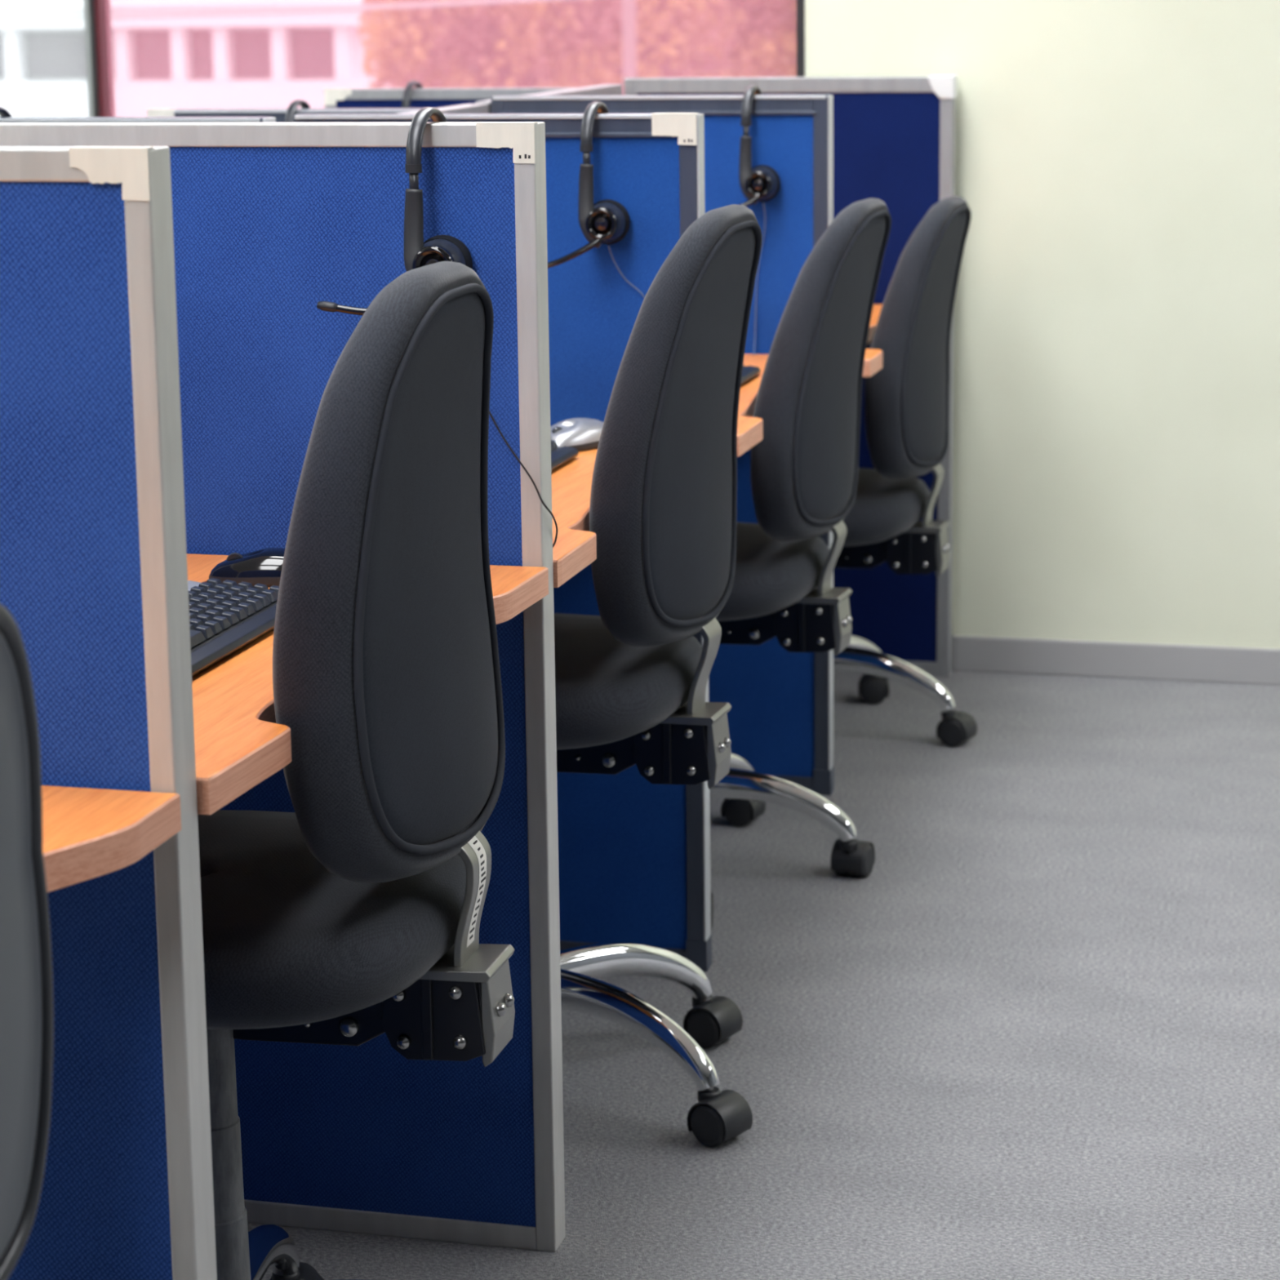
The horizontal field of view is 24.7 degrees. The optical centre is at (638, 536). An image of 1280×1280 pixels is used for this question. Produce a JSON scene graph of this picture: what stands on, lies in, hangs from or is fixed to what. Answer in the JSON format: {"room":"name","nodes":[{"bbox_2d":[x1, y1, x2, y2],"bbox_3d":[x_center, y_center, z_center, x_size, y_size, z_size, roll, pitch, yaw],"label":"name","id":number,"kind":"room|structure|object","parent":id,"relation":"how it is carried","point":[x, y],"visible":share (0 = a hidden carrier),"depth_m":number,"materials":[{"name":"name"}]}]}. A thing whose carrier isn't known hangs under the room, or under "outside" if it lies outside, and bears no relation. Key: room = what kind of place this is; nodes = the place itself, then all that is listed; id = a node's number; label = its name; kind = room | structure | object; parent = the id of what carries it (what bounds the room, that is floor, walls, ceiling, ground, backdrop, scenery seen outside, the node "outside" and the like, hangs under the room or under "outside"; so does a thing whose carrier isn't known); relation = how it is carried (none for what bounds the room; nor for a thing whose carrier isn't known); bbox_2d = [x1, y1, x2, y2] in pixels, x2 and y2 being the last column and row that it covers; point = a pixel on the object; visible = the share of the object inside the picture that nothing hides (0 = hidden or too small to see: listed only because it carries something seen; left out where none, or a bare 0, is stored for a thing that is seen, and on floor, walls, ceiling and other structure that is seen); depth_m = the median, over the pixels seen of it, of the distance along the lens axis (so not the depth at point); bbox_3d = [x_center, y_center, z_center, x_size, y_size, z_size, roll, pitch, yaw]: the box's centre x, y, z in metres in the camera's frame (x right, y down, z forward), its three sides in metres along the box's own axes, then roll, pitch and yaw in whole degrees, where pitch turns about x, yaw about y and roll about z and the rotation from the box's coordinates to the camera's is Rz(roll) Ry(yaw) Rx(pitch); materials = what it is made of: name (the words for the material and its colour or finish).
{"room":"open-plan office","nodes":[
{"label":"open-plan office","id":0,"kind":"room"},
{"bbox_2d":[247,670,1279,1279],"bbox_3d":[-0.157,1.298,0.784,10.000,0.060,11.145,2,11,14],"label":"floor","id":1,"kind":"structure","parent":0,"point":[1039,1039],"depth_m":3.93,"materials":[{"name":"grey carpet"}]},
{"bbox_2d":[0,604,53,1279],"bbox_3d":[-0.701,0.551,1.840,0.626,1.049,0.638,2,11,14],"label":"chair","id":2,"kind":"object","parent":1,"relation":"on","point":[26,977],"visible":1,"depth_m":1.87,"materials":[{"name":"black fabric"}]},
{"bbox_2d":[0,146,217,1279],"bbox_3d":[-0.642,0.325,2.379,0.602,1.276,0.043,2,11,14],"label":"partition panel","id":3,"kind":"object","parent":1,"relation":"on","point":[94,572],"visible":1,"depth_m":2.26,"materials":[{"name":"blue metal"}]},
{"bbox_2d":[41,785,181,893],"bbox_3d":[-0.768,0.309,1.855,0.602,0.061,1.007,2,11,14],"label":"desk","id":4,"kind":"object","parent":3,"relation":"attached to","point":[88,833],"depth_m":2.18,"materials":[{"name":"orange wood"}]},
{"bbox_2d":[0,116,275,122],"bbox_3d":[-0.804,-0.007,4.330,0.599,1.214,0.048,2,11,14],"label":"partition panel","id":5,"kind":"object","parent":1,"relation":"on","point":[2,119],"visible":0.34,"depth_m":4.17,"materials":[{"name":"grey metal"}]},
{"bbox_2d":[0,106,12,116],"bbox_3d":[-0.913,-0.527,4.259,0.066,0.196,0.147,2,11,14],"label":"headset","id":6,"kind":"object","parent":5,"relation":"hanging from","point":[3,113],"visible":0.02,"depth_m":4.27,"materials":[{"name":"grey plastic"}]},
{"bbox_2d":[0,121,565,1252],"bbox_3d":[-0.402,0.171,3.251,0.633,1.252,0.043,2,11,14],"label":"partition panel","id":7,"kind":"object","parent":1,"relation":"on","point":[273,221],"visible":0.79,"depth_m":3.17,"materials":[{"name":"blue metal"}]},
{"bbox_2d":[316,106,558,547],"bbox_3d":[-0.206,-0.213,3.121,0.231,0.484,0.160,2,11,14],"label":"headset","id":8,"kind":"object","parent":7,"relation":"hanging from","point":[418,253],"visible":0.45,"depth_m":3.05,"materials":[{"name":"grey plastic"}]},
{"bbox_2d":[412,235,472,269],"bbox_3d":[-0.209,-0.284,3.065,0.062,0.062,0.052,2,11,14],"label":"ear cup","id":9,"kind":"object","parent":8,"relation":"on","point":[438,248],"depth_m":3.05,"materials":[{"name":"black plastic"}]},
{"bbox_2d":[519,154,530,158],"bbox_3d":[-0.119,-0.396,3.047,0.012,0.004,0.001,2,11,14],"label":"print","id":10,"kind":"object","parent":7,"relation":"attached to","point":[521,156],"depth_m":3.05,"materials":[{"name":"black"}]},
{"bbox_2d":[146,107,422,122],"bbox_3d":[-0.569,-0.167,5.236,0.593,1.187,0.049,2,11,14],"label":"partition panel","id":11,"kind":"object","parent":1,"relation":"on","point":[279,113],"visible":0.15,"depth_m":5.13,"materials":[{"name":"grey metal"}]},
{"bbox_2d":[284,99,311,122],"bbox_3d":[-0.574,-0.669,5.143,0.066,0.196,0.147,2,11,14],"label":"headset","id":12,"kind":"object","parent":11,"relation":"hanging from","point":[291,108],"visible":0.08,"depth_m":5.10,"materials":[{"name":"grey plastic"}]},
{"bbox_2d":[197,261,515,1279],"bbox_3d":[-0.414,0.321,2.728,0.639,1.149,0.640,2,11,14],"label":"office chair","id":13,"kind":"object","parent":1,"relation":"on","point":[352,916],"visible":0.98,"depth_m":2.58,"materials":[{"name":"black fabric"}]},
{"bbox_2d":[270,1262,324,1279],"bbox_3d":[-0.358,0.797,3.101,0.061,0.048,0.054,-6,12,-25],"label":"caster wheel","id":14,"kind":"object","parent":13,"relation":"attached to","point":[296,1270],"depth_m":3.08,"materials":[{"name":"black plastic"}]},
{"bbox_2d":[469,840,485,939],"bbox_3d":[-0.148,0.325,2.685,0.014,0.092,0.016,2,11,14],"label":"print","id":15,"kind":"object","parent":13,"relation":"on","point":[477,847],"depth_m":2.68,"materials":[{"name":"black"}]},
{"bbox_2d":[400,103,488,113],"bbox_3d":[-0.379,-0.074,4.707,0.040,1.195,0.903,2,11,14],"label":"panel","id":16,"kind":"object","parent":1,"relation":"on","point":[467,108],"visible":0.06,"depth_m":4.92,"materials":[{"name":"grey metal"}]},
{"bbox_2d":[737,354,768,457],"bbox_3d":[-0.051,-0.203,4.598,0.626,0.061,0.904,2,11,14],"label":"desk","id":17,"kind":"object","parent":16,"relation":"attached to","point":[749,428],"depth_m":4.35,"materials":[{"name":"orange wood"}]},
{"bbox_2d":[740,364,760,385],"bbox_3d":[0.079,-0.238,4.525,0.135,0.031,0.430,2,11,14],"label":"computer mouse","id":18,"kind":"object","parent":17,"relation":"on","point":[748,372],"visible":0.04,"depth_m":4.66,"materials":[{"name":"black plastic"}]},
{"bbox_2d":[324,87,577,108],"bbox_3d":[-0.350,-0.335,6.111,0.596,1.190,0.043,2,11,14],"label":"partition panel","id":19,"kind":"object","parent":1,"relation":"on","point":[334,98],"visible":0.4,"depth_m":6.01,"materials":[{"name":"grey metal"}]},
{"bbox_2d":[401,80,423,108],"bbox_3d":[-0.441,-0.842,6.038,0.066,0.196,0.147,2,11,14],"label":"headset","id":20,"kind":"object","parent":19,"relation":"hanging from","point":[407,91],"visible":0.02,"depth_m":5.99,"materials":[{"name":"grey plastic"}]},
{"bbox_2d":[293,112,711,971],"bbox_3d":[-0.191,0.012,4.169,0.588,1.219,0.037,2,11,14],"label":"partition panel","id":21,"kind":"object","parent":1,"relation":"on","point":[634,852],"visible":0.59,"depth_m":4.09,"materials":[{"name":"blue fabric"}]},
{"bbox_2d":[547,101,644,297],"bbox_3d":[-0.045,-0.372,4.061,0.192,0.458,0.157,2,11,14],"label":"headset","id":22,"kind":"object","parent":21,"relation":"hanging from","point":[606,221],"visible":0.69,"depth_m":3.99,"materials":[{"name":"grey plastic"}]},
{"bbox_2d":[585,199,630,244],"bbox_3d":[-0.046,-0.429,4.005,0.062,0.062,0.052,2,11,14],"label":"ear cup","id":23,"kind":"object","parent":22,"relation":"on","point":[607,221],"depth_m":3.99,"materials":[{"name":"black plastic"}]},
{"bbox_2d":[475,84,622,113],"bbox_3d":[-0.151,-0.245,5.596,0.040,1.197,0.870,2,11,14],"label":"panel","id":24,"kind":"object","parent":1,"relation":"on","point":[603,89],"visible":0.1,"depth_m":5.66,"materials":[{"name":"grey metal"}]},
{"bbox_2d":[862,304,882,377],"bbox_3d":[0.189,-0.362,5.486,0.649,0.061,0.870,2,11,14],"label":"desk","id":25,"kind":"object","parent":24,"relation":"attached to","point":[873,363],"depth_m":5.08,"materials":[{"name":"orange wood"}]},
{"bbox_2d":[554,204,762,1146],"bbox_3d":[-0.162,0.159,3.629,0.649,1.128,0.622,3,11,17],"label":"office chair","id":26,"kind":"object","parent":1,"relation":"on","point":[631,678],"visible":0.66,"depth_m":3.56,"materials":[{"name":"black fabric"}]},
{"bbox_2d":[683,995,742,1041],"bbox_3d":[0.099,0.639,3.908,0.061,0.048,0.054,6,13,34],"label":"caster wheel","id":27,"kind":"object","parent":26,"relation":"attached to","point":[717,1018],"depth_m":3.89,"materials":[{"name":"black plastic"}]},
{"bbox_2d":[686,1086,752,1141],"bbox_3d":[0.099,0.702,3.574,0.061,0.048,0.054,8,14,38],"label":"caster wheel","id":28,"kind":"object","parent":26,"relation":"attached to","point":[724,1115],"depth_m":3.56,"materials":[{"name":"black plastic"}]},
{"bbox_2d":[490,94,834,795],"bbox_3d":[0.044,-0.155,5.075,0.592,1.207,0.036,2,11,14],"label":"partition panel","id":29,"kind":"object","parent":1,"relation":"on","point":[780,715],"visible":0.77,"depth_m":4.97,"materials":[{"name":"blue fabric"}]},
{"bbox_2d":[738,84,780,355],"bbox_3d":[0.177,-0.538,4.970,0.142,0.452,0.157,2,11,14],"label":"headset","id":30,"kind":"object","parent":29,"relation":"hanging from","point":[760,183],"visible":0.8,"depth_m":4.89,"materials":[{"name":"grey plastic"}]},
{"bbox_2d":[744,164,780,201],"bbox_3d":[0.205,-0.591,4.907,0.062,0.062,0.052,2,11,14],"label":"ear cup","id":31,"kind":"object","parent":30,"relation":"on","point":[762,182],"depth_m":4.89,"materials":[{"name":"black plastic"}]},
{"bbox_2d":[624,75,957,676],"bbox_3d":[0.307,-0.323,5.945,0.668,1.210,0.048,2,11,14],"label":"partition panel","id":32,"kind":"object","parent":1,"relation":"on","point":[894,137],"visible":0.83,"depth_m":5.82,"materials":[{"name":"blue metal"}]},
{"bbox_2d":[709,197,891,929],"bbox_3d":[0.059,0.008,4.581,0.631,1.068,0.627,3,11,18],"label":"office chair","id":33,"kind":"object","parent":1,"relation":"on","point":[804,467],"visible":0.7,"depth_m":4.46,"materials":[{"name":"black fabric"}]},
{"bbox_2d":[720,798,765,821],"bbox_3d":[0.176,0.447,4.929,0.061,0.048,0.054,4,12,24],"label":"caster wheel","id":34,"kind":"object","parent":33,"relation":"attached to","point":[733,810],"depth_m":4.91,"materials":[{"name":"black plastic"}]},
{"bbox_2d":[830,838,875,873],"bbox_3d":[0.339,0.500,4.634,0.054,0.048,0.061,4,12,24],"label":"caster wheel","id":35,"kind":"object","parent":33,"relation":"attached to","point":[848,855],"depth_m":4.61,"materials":[{"name":"black plastic"}]},
{"bbox_2d":[833,195,977,746],"bbox_3d":[0.320,-0.122,5.423,0.645,1.008,0.652,3,11,18],"label":"office chair","id":36,"kind":"object","parent":1,"relation":"on","point":[906,401],"visible":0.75,"depth_m":5.32,"materials":[{"name":"black fabric"}]},
{"bbox_2d":[857,674,888,698],"bbox_3d":[0.462,0.289,5.753,0.061,0.048,0.054,0,11,4],"label":"caster wheel","id":37,"kind":"object","parent":36,"relation":"attached to","point":[872,686],"depth_m":5.73,"materials":[{"name":"black plastic"}]},
{"bbox_2d":[936,709,977,741],"bbox_3d":[0.590,0.348,5.426,0.061,0.048,0.054,5,12,29],"label":"caster wheel","id":38,"kind":"object","parent":36,"relation":"attached to","point":[959,726],"depth_m":5.41,"materials":[{"name":"black plastic"}]},
{"bbox_2d":[804,0,1279,648],"bbox_3d":[1.159,-1.075,5.718,10.040,2.750,0.160,2,11,14],"label":"wall","id":39,"kind":"structure","parent":0,"point":[1116,471],"depth_m":5.81,"materials":[{"name":"beige paint"}]},
{"bbox_2d":[83,0,804,116],"bbox_3d":[-1.347,-1.494,6.227,3.467,1.550,0.064,2,11,14],"label":"window","id":40,"kind":"structure","parent":39,"relation":"in","point":[97,15],"depth_m":6.24,"materials":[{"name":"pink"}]},
{"bbox_2d":[951,635,1279,684],"bbox_3d":[1.154,0.257,5.883,9.800,0.073,0.012,2,11,14],"label":"baseboard","id":41,"kind":"structure","parent":39,"relation":"attached to","point":[1211,664],"depth_m":5.92,"materials":[{"name":"grey"}]},
{"label":"outside","id":42,"kind":"structure","parent":0,"visible":0},
{"bbox_3d":[-3.856,-3.792,66.490,120.000,0.200,113.855,2,11,14],"label":"ground","id":43,"kind":"structure","parent":42,"visible":0},
{"bbox_2d":[0,0,475,116],"bbox_3d":[-12.199,-7.313,54.104,18.600,11.500,8.250,2,11,14],"label":"building","id":44,"kind":"structure","parent":43,"relation":"on","point":[268,60],"depth_m":48.77,"materials":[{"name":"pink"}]},
{"bbox_2d":[357,0,737,95],"bbox_3d":[-1.006,-2.734,33.871,4.416,9.697,2.883,2,11,14],"label":"tree","id":45,"kind":"object","parent":43,"relation":"on","point":[559,43],"visible":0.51,"depth_m":32.43,"materials":[{"name":"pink plant"}]},
{"bbox_2d":[622,0,636,95],"bbox_3d":[-0.049,-1.789,26.550,1.400,10.500,0.150,2,11,14],"label":"utility pole","id":46,"kind":"object","parent":43,"relation":"on","point":[628,32],"visible":0.02,"depth_m":26.01,"materials":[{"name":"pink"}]},
{"bbox_2d":[685,0,796,77],"bbox_3d":[0.964,-3.568,38.437,4.512,9.602,2.989,2,11,14],"label":"tree","id":47,"kind":"object","parent":43,"relation":"on","point":[766,30],"visible":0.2,"depth_m":36.69,"materials":[{"name":"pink plant"}]},
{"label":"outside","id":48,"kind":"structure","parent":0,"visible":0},
{"bbox_2d":[0,0,557,22],"bbox_3d":[-2.854,-4.625,25.049,14.001,0.442,0.042,2,11,14],"label":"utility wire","id":49,"kind":"object","parent":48,"point":[462,2],"visible":1,"depth_m":25.12,"materials":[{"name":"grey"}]},
{"bbox_3d":[-0.843,0.254,2.898,0.040,1.230,0.870,2,11,14],"label":"panel","id":50,"kind":"object","parent":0,"visible":0},
{"bbox_2d":[186,553,548,814],"bbox_3d":[-0.510,0.131,2.789,0.635,0.061,0.871,2,11,14],"label":"desk","id":51,"kind":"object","parent":50,"relation":"attached to","point":[239,744],"depth_m":2.52,"materials":[{"name":"orange wood"}]},
{"bbox_2d":[187,577,279,677],"bbox_3d":[-0.441,0.095,2.730,0.135,0.031,0.430,2,11,14],"label":"keyboard","id":52,"kind":"object","parent":51,"relation":"on","point":[225,617],"visible":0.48,"depth_m":2.80,"materials":[{"name":"black plastic"}]},
{"bbox_2d":[208,547,284,586],"bbox_3d":[-0.388,0.030,3.061,0.124,0.034,0.068,0,11,6],"label":"computer mouse","id":53,"kind":"object","parent":51,"relation":"on","point":[264,566],"visible":0.62,"depth_m":3.04,"materials":[{"name":"black plastic"}]},
{"bbox_3d":[-0.613,0.095,3.795,0.040,1.205,0.915,2,11,14],"label":"panel","id":54,"kind":"object","parent":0,"visible":0},
{"bbox_2d":[551,448,597,587],"bbox_3d":[-0.281,-0.038,3.685,0.633,0.061,0.915,2,11,14],"label":"desk","id":55,"kind":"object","parent":54,"relation":"attached to","point":[575,548],"depth_m":3.44,"materials":[{"name":"orange wood"}]},
{"bbox_2d":[551,440,578,471],"bbox_3d":[-0.197,-0.082,3.663,0.135,0.031,0.430,2,11,14],"label":"keyboard","id":56,"kind":"object","parent":55,"relation":"on","point":[559,455],"visible":0.03,"depth_m":3.81,"materials":[{"name":"black plastic"}]},
{"bbox_2d":[550,417,603,452],"bbox_3d":[-0.086,-0.139,3.943,0.076,0.037,0.124,8,14,40],"label":"computer mouse","id":57,"kind":"object","parent":55,"relation":"on","point":[583,434],"visible":0.7,"depth_m":3.91,"materials":[{"name":"silver plastic"}]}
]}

